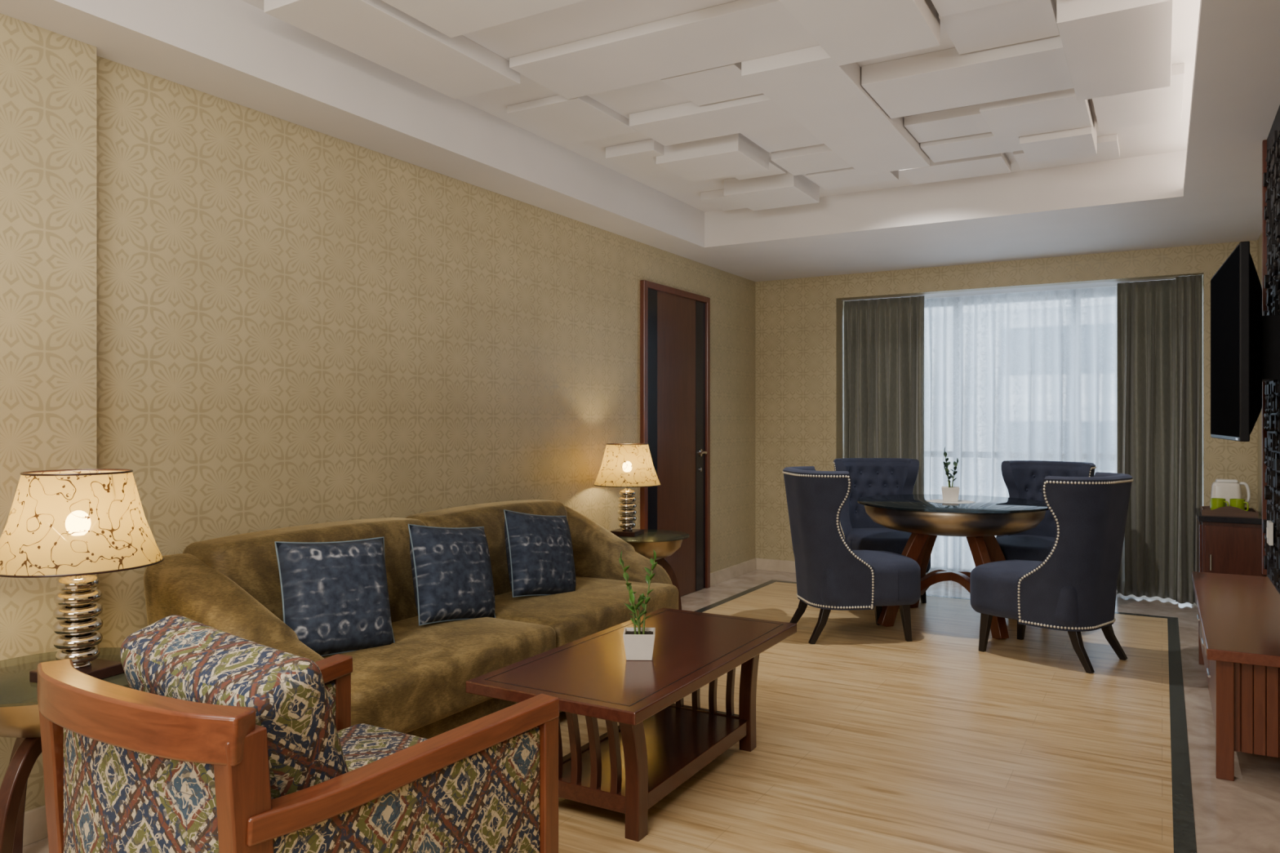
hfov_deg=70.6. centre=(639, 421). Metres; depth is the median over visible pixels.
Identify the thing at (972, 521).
bowl
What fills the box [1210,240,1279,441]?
television
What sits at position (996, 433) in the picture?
sheer curtain
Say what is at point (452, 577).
throw cushion
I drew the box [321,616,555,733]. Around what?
seat cushion
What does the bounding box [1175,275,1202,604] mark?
curtain
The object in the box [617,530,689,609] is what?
side table
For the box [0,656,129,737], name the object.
bowl
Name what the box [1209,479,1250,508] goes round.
kettle
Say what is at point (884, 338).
curtain
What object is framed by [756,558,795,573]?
baseboard
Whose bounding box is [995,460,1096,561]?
dining chair
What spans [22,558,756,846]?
baseboard
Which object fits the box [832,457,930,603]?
dining chair
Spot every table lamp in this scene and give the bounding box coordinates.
[0,468,164,683]
[593,443,661,537]
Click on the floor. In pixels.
(869, 739)
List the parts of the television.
casing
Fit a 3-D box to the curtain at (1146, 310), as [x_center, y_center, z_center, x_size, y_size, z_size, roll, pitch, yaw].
[3.724,0.126,6.640,0.393,2.318,0.116,0,0,30]
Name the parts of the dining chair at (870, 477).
nailhead trim, backrest, seat, leg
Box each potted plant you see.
[619,549,657,660]
[941,447,959,502]
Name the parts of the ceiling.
panel, panel, panel, panel, panel, panel, panel, panel, panel, panel, panel, panel, panel, panel, panel, panel, panel, panel, panel, panel, panel, panel, panel, panel, panel, panel, panel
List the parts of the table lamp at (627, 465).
lamp shade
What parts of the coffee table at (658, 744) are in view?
leg, rail, leg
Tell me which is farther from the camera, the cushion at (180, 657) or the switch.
the switch
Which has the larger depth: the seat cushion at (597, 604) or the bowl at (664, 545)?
the bowl at (664, 545)
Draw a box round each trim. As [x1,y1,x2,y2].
[695,579,1196,852]
[840,275,1203,301]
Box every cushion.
[120,614,348,799]
[274,537,395,656]
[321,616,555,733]
[337,723,427,772]
[408,524,495,626]
[494,576,678,647]
[503,509,575,597]
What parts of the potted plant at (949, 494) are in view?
pot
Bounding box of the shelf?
[562,706,739,792]
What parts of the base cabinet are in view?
panel, handle, door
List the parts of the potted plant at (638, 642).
stem, stem, pot, stem, stem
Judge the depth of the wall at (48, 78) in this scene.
2.82 m
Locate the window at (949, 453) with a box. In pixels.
[925,289,1115,573]
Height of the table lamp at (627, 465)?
0.563 m
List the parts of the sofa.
arm, backrest, backrest, arm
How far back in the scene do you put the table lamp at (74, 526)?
2.36 m
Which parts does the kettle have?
lid, handle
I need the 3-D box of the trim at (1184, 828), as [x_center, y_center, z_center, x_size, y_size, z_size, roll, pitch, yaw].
[0.280,1.298,3.164,2.860,0.003,8.160,0,0,30]
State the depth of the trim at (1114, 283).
7.08 m
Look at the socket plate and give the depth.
3.54 m
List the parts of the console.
leg, drawer, drawer, handle, drawer, leg, panel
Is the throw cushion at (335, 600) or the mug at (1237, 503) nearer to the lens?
the throw cushion at (335, 600)
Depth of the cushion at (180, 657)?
1.77 m
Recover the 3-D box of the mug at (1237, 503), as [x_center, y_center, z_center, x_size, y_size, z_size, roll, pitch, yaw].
[3.817,0.542,5.764,0.100,0.095,0.082,0,0,31]
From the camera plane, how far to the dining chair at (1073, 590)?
4.74 m
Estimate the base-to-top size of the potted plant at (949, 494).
0.357 m
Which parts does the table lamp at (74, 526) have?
lamp shade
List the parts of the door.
handle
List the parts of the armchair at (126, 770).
leg, panel, rail, leg, panel, armrest, leg, armrest, panel, leg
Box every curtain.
[844,295,924,494]
[924,285,1116,573]
[1116,279,1175,599]
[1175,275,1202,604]
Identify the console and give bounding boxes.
[1191,571,1279,781]
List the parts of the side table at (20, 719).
leg, leg, glass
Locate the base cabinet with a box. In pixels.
[1195,507,1263,576]
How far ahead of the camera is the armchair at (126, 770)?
1.75 m
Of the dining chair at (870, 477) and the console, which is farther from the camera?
the dining chair at (870, 477)
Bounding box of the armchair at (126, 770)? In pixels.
[37,653,559,852]
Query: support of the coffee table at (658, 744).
on the floor
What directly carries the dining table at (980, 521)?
on the floor
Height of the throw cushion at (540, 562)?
0.452 m
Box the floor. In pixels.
[22,569,1279,852]
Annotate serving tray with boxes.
[1200,506,1258,517]
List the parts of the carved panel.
edge frame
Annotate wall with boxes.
[0,13,96,812]
[96,55,755,648]
[755,240,1257,561]
[1257,232,1267,577]
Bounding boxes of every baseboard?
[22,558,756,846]
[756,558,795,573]
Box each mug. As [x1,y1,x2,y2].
[1210,497,1229,510]
[1229,498,1248,511]
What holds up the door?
in the wall at (297, 325)
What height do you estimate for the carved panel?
1.900 m
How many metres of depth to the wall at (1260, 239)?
5.98 m
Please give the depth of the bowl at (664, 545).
5.41 m
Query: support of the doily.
on the dining table at (980, 521)
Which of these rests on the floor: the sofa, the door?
the sofa
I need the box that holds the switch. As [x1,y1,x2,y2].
[1266,527,1268,537]
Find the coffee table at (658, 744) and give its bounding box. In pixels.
[465,608,796,841]
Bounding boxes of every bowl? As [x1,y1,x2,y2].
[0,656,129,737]
[617,533,683,559]
[864,505,1045,537]
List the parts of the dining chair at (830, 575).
leg, leg, nailhead trim, backrest, seat, leg, leg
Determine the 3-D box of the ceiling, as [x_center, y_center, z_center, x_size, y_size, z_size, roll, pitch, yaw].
[0.380,-1.410,3.198,3.960,0.360,9.120,0,0,30]
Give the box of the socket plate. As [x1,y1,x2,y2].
[1266,520,1273,546]
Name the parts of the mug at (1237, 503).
handle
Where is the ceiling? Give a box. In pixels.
[0,0,1279,281]
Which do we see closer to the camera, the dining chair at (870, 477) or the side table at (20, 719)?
the side table at (20, 719)
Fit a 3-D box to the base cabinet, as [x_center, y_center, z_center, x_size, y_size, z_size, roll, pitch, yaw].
[3.857,0.950,5.925,0.355,0.700,0.631,0,0,30]
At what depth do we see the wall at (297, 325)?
3.94 m
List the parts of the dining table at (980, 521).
leg, leg, glass, leg, leg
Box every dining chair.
[782,466,920,644]
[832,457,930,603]
[970,471,1133,673]
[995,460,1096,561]
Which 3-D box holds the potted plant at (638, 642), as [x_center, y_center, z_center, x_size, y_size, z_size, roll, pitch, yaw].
[-0.007,0.640,3.183,0.134,0.379,0.114,0,0,1]
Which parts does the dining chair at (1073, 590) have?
leg, leg, seat, backrest, nailhead trim, leg, leg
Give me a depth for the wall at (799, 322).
7.63 m
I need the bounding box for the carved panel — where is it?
[1262,105,1279,594]
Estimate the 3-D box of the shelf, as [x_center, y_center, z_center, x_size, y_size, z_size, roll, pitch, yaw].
[0.044,1.190,3.306,0.360,0.020,0.860,0,0,30]
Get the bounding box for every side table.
[0,647,129,852]
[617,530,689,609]
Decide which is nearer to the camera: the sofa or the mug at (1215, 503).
the sofa
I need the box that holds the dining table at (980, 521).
[857,494,1048,639]
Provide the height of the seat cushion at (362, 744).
0.220 m
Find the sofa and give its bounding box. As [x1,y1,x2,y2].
[143,499,678,739]
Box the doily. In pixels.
[926,499,974,503]
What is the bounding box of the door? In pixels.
[640,280,710,596]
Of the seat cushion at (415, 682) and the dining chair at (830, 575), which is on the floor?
the dining chair at (830, 575)
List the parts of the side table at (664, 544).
glass, leg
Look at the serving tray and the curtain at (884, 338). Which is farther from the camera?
the curtain at (884, 338)

